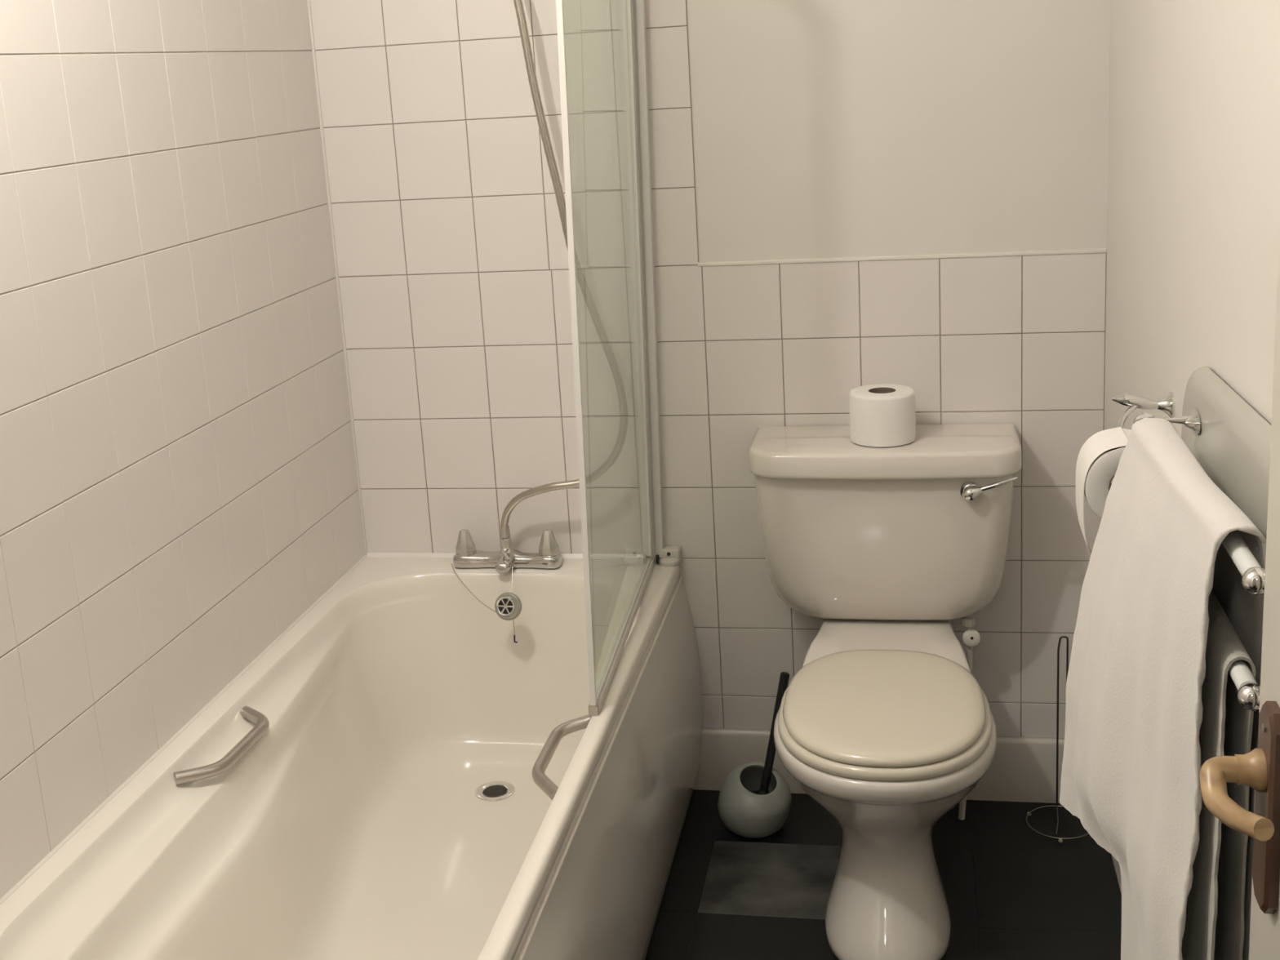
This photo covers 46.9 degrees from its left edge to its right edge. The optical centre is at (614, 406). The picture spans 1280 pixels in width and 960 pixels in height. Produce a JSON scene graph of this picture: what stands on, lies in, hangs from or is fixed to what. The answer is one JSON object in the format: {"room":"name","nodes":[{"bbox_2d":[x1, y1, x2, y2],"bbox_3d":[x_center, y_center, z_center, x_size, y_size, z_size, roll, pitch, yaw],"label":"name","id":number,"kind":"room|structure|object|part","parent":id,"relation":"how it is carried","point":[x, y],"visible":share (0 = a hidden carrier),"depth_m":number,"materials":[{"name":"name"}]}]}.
{"room":"bathroom","nodes":[
{"label":"bathroom","id":0,"kind":"room"},
{"bbox_2d":[0,0,364,898],"bbox_3d":[-0.995,0.148,1.188,0.100,2.460,3.904,-1,13,11],"label":"wall","id":1,"kind":"structure","parent":0,"point":[179,482],"depth_m":2.29,"materials":[{"name":"beige tile"}]},
{"bbox_2d":[0,555,366,905],"bbox_3d":[-0.697,0.523,2.372,0.004,0.007,1.699,-1,13,11],"label":"trim","id":2,"kind":"structure","parent":1,"relation":"attached to","point":[206,707],"depth_m":2.30,"materials":[{"name":"white paint"}]},
{"bbox_2d":[306,0,367,555],"bbox_3d":[-0.593,-0.590,2.968,0.006,1.883,0.006,-1,13,11],"label":"trim","id":3,"kind":"structure","parent":1,"relation":"attached to","point":[308,1],"depth_m":3.04,"materials":[{"name":"beige paint"}]},
{"bbox_2d":[310,0,1110,738],"bbox_3d":[0.178,-0.333,2.931,1.720,2.460,0.100,-1,13,11],"label":"wall","id":4,"kind":"structure","parent":0,"point":[780,129],"depth_m":2.89,"materials":[{"name":"white tile"}]},
{"bbox_2d":[365,552,681,560],"bbox_3d":[-0.199,0.317,3.111,0.689,0.011,0.007,-1,13,11],"label":"trim","id":5,"kind":"structure","parent":4,"relation":"attached to","point":[592,556],"depth_m":3.14,"materials":[{"name":"white paint"}]},
{"bbox_2d":[693,728,1064,803],"bbox_3d":[0.572,0.745,3.062,0.829,0.138,0.015,-1,13,11],"label":"baseboard","id":6,"kind":"structure","parent":4,"relation":"attached to","point":[1021,769],"depth_m":3.02,"materials":[{"name":"paint"}]},
{"bbox_2d":[697,248,1106,266],"bbox_3d":[0.540,-0.284,2.820,0.768,0.008,0.006,-1,13,11],"label":"trim","id":7,"kind":"structure","parent":4,"relation":"attached to","point":[1102,250],"depth_m":2.81,"materials":[{"name":"white paint"}]},
{"bbox_2d":[644,789,1121,959],"bbox_3d":[-0.120,1.292,1.346,1.720,0.060,4.000,-1,13,11],"label":"floor","id":8,"kind":"structure","parent":0,"point":[1013,891],"depth_m":2.74,"materials":[{"name":"black tile"}]},
{"bbox_2d":[0,557,702,959],"bbox_3d":[-0.331,0.770,2.357,0.718,0.515,1.706,-1,13,11],"label":"bathtub","id":9,"kind":"object","parent":8,"relation":"on","point":[399,775],"visible":0.96,"depth_m":2.55,"materials":[{"name":"ceramic"}]},
{"bbox_3d":[-0.621,0.544,2.364,0.068,0.029,0.260,-1,13,11],"label":"grab handle","id":10,"kind":"part","parent":9,"relation":"part of","materials":[{"name":"metal"}]},
{"bbox_2d":[453,528,562,574],"bbox_3d":[-0.228,0.298,3.035,0.227,0.079,0.096,-1,13,11],"label":"mixer tap","id":11,"kind":"object","parent":9,"relation":"on","point":[548,556],"visible":1,"depth_m":3.04,"materials":[{"name":"silver metal"}]},
{"bbox_3d":[-0.311,0.282,3.069,0.040,0.053,0.040,-1,13,11],"label":"knob","id":12,"kind":"part","parent":11,"relation":"part of","materials":[{"name":"silver metal"}]},
{"bbox_2d":[451,563,521,643],"bbox_3d":[-0.252,0.394,3.002,0.076,0.139,0.208,-16,18,-43],"label":"plug","id":13,"kind":"object","parent":11,"relation":"hanging from","point":[508,606],"visible":1,"depth_m":2.93,"materials":[{"name":"silver metal"}]},
{"bbox_3d":[-0.290,0.369,2.994,0.010,0.065,0.162,-13,16,-35],"label":"chain","id":14,"kind":"part","parent":13,"relation":"part of","materials":[{"name":"metal"}]},
{"bbox_3d":[-0.204,0.391,2.967,0.004,0.122,0.075,-3,13,1],"label":"chain","id":15,"kind":"part","parent":13,"relation":"part of","materials":[{"name":"metal"}]},
{"bbox_3d":[-0.224,0.321,3.023,0.033,0.026,0.065,-1,13,11],"label":"spout","id":16,"kind":"part","parent":11,"relation":"part of","materials":[{"name":"silver metal"}]},
{"bbox_3d":[-0.222,0.305,3.026,0.012,0.015,0.043,-5,13,-6],"label":"diverter lever","id":17,"kind":"part","parent":11,"relation":"part of","materials":[{"name":"silver metal"}]},
{"bbox_3d":[-0.137,0.279,3.034,0.040,0.053,0.040,-1,13,11],"label":"knob","id":18,"kind":"part","parent":11,"relation":"part of","materials":[{"name":"silver metal"}]},
{"bbox_2d":[500,0,627,537],"bbox_3d":[-0.139,-0.335,2.846,0.295,1.257,0.045,1,14,21],"label":"shower hose","id":19,"kind":"object","parent":11,"relation":"attached to","point":[522,21],"visible":0.96,"depth_m":2.85,"materials":[{"name":"metal"}]},
{"bbox_3d":[-0.084,0.537,2.257,0.070,0.027,0.267,-1,13,11],"label":"grab handle","id":20,"kind":"part","parent":9,"relation":"part of","materials":[{"name":"metal"}]},
{"bbox_3d":[0.005,0.785,2.297,0.036,0.471,1.699,-1,13,11],"label":"panel","id":21,"kind":"part","parent":9,"relation":"part of","materials":[{"name":"plastic"}]},
{"bbox_2d":[555,0,681,715],"bbox_3d":[-0.009,-0.284,2.535,0.072,1.416,0.750,-1,13,11],"label":"screen","id":22,"kind":"object","parent":9,"relation":"on","point":[633,11],"visible":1,"depth_m":2.82,"materials":[{"name":"clear glass"}]},
{"bbox_3d":[0.018,0.394,2.680,0.011,0.014,0.703,-1,13,9],"label":"rail","id":23,"kind":"part","parent":22,"relation":"part of","materials":[{"name":"white metal"}]},
{"bbox_2d":[717,761,791,838],"bbox_3d":[0.281,0.790,2.968,0.150,0.128,0.150,-1,13,11],"label":"toilet brush holder","id":24,"kind":"object","parent":8,"relation":"on","point":[744,813],"visible":0.97,"depth_m":2.92,"materials":[{"name":"grey ceramic"}]},
{"bbox_2d":[751,671,789,795],"bbox_3d":[0.313,0.688,2.956,0.116,0.299,0.054,-9,14,-22],"label":"toilet brush","id":25,"kind":"object","parent":24,"relation":"in","point":[784,676],"visible":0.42,"depth_m":2.96,"materials":[{"name":"black plastic"}]},
{"bbox_2d":[749,423,1022,959],"bbox_3d":[0.488,0.506,2.659,0.503,0.798,0.691,-1,13,11],"label":"toilet","id":26,"kind":"object","parent":8,"relation":"on","point":[886,722],"visible":1,"depth_m":2.69,"materials":[{"name":"ceramic"}]},
{"bbox_2d":[848,383,915,447],"bbox_3d":[0.505,0.016,2.779,0.122,0.096,0.122,-1,13,11],"label":"toilet roll","id":27,"kind":"object","parent":26,"relation":"on","point":[882,415],"visible":1,"depth_m":2.73,"materials":[{"name":"paper"}]},
{"bbox_3d":[0.464,0.511,2.547,0.342,0.021,0.446,-1,13,11],"label":"lid","id":28,"kind":"part","parent":26,"relation":"part of","materials":[{"name":"beige plastic"}]},
{"bbox_3d":[0.465,0.532,2.551,0.360,0.020,0.454,-1,13,11],"label":"seat","id":29,"kind":"part","parent":26,"relation":"part of","materials":[{"name":"beige plastic"}]},
{"bbox_3d":[0.510,0.086,2.801,0.503,0.050,0.214,-1,13,11],"label":"cistern lid","id":30,"kind":"part","parent":26,"relation":"part of","materials":[{"name":"ceramic"}]},
{"bbox_3d":[0.695,0.451,2.873,0.035,0.035,0.025,-1,13,11],"label":"valve handle","id":31,"kind":"part","parent":26,"relation":"part of","materials":[{"name":"white plastic"}]},
{"bbox_3d":[0.655,0.159,2.690,0.041,0.028,0.028,-1,13,11],"label":"flush lever","id":32,"kind":"part","parent":26,"relation":"part of","materials":[{"name":"silver metal"}]},
{"bbox_2d":[1026,635,1088,842],"bbox_3d":[0.871,0.648,2.876,0.131,0.374,0.136,-1,13,11],"label":"stand","id":33,"kind":"object","parent":8,"relation":"on","point":[1028,813],"visible":0.72,"depth_m":2.92,"materials":[{"name":"metal"}]},
{"bbox_2d":[1103,0,1279,893],"bbox_3d":[0.593,0.125,0.866,0.100,2.460,3.904,-1,13,11],"label":"wall","id":34,"kind":"structure","parent":0,"point":[1193,193],"depth_m":1.92,"materials":[{"name":"beige paint"}]},
{"bbox_2d":[1111,391,1174,428],"bbox_3d":[0.695,0.044,1.995,0.081,0.084,0.268,5,15,31],"label":"toilet roll holder","id":35,"kind":"object","parent":34,"relation":"attached to","point":[1166,404],"visible":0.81,"depth_m":2.06,"materials":[{"name":"silver metal"}]},
{"bbox_2d":[1075,426,1131,555],"bbox_3d":[0.672,0.129,1.949,0.112,0.186,0.096,-1,13,11],"label":"toilet roll","id":36,"kind":"object","parent":35,"relation":"on","point":[1099,457],"visible":0.46,"depth_m":1.91,"materials":[{"name":"paper"}]},
{"bbox_3d":[0.733,-0.006,2.072,0.067,0.025,0.018,-4,13,-1],"label":"arm","id":37,"kind":"part","parent":35,"relation":"part of","materials":[{"name":"silver metal"}]},
{"bbox_3d":[0.774,-0.002,2.071,0.020,0.037,0.037,-1,13,11],"label":"wall plate","id":38,"kind":"part","parent":35,"relation":"part of","materials":[{"name":"silver metal"}]},
{"bbox_2d":[1133,366,1271,711],"bbox_3d":[0.648,0.409,1.623,0.098,0.836,0.715,-1,13,11],"label":"towel radiator","id":39,"kind":"object","parent":34,"relation":"attached to","point":[1227,436],"visible":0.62,"depth_m":1.55,"materials":[{"name":"metal"}]},
{"bbox_2d":[1059,417,1266,959],"bbox_3d":[0.590,0.439,1.634,0.142,0.790,0.456,-1,13,11],"label":"bath towel","id":40,"kind":"object","parent":39,"relation":"hanging from","point":[1131,762],"visible":0.9,"depth_m":1.55,"materials":[{"name":"white fabric"}]},
{"bbox_3d":[0.665,0.019,1.765,0.045,0.011,0.011,-6,13,-8],"label":"bracket arm","id":41,"kind":"part","parent":39,"relation":"part of","materials":[{"name":"silver metal"}]},
{"bbox_3d":[0.691,0.019,1.768,0.014,0.031,0.060,-1,13,11],"label":"bracket plate","id":42,"kind":"part","parent":39,"relation":"part of","materials":[{"name":"silver metal"}]},
{"bbox_3d":[0.602,0.084,1.524,0.028,0.027,0.505,-1,13,10],"label":"rail","id":43,"kind":"part","parent":39,"relation":"part of","materials":[{"name":"silver metal"}]},
{"bbox_2d":[1181,589,1256,959],"bbox_3d":[0.612,0.451,1.569,0.043,0.544,0.383,-1,13,11],"label":"hand towel","id":44,"kind":"object","parent":39,"relation":"hanging from","point":[1214,930],"visible":0.29,"depth_m":1.42,"materials":[{"name":"grey fabric"}]},
{"bbox_3d":[0.684,0.409,1.616,0.020,0.836,0.715,-1,13,11],"label":"panel","id":45,"kind":"part","parent":39,"relation":"part of","materials":[{"name":"metal"}]},
{"bbox_3d":[0.608,0.197,1.529,0.018,0.021,0.460,-1,13,11],"label":"rail","id":46,"kind":"part","parent":39,"relation":"part of","materials":[{"name":"white metal"}]},
{"bbox_2d":[1199,226,1279,959],"bbox_3d":[0.443,0.316,0.842,0.098,1.982,0.745,-1,13,11],"label":"door","id":47,"kind":"structure","parent":34,"relation":"in","point":[1259,769],"depth_m":1.14,"materials":[{"name":"paint"}]},
{"bbox_3d":[0.468,0.299,1.116,0.039,0.033,0.099,-1,13,11],"label":"lever","id":48,"kind":"part","parent":47,"relation":"part of","materials":[{"name":"brown wood"}]}
]}

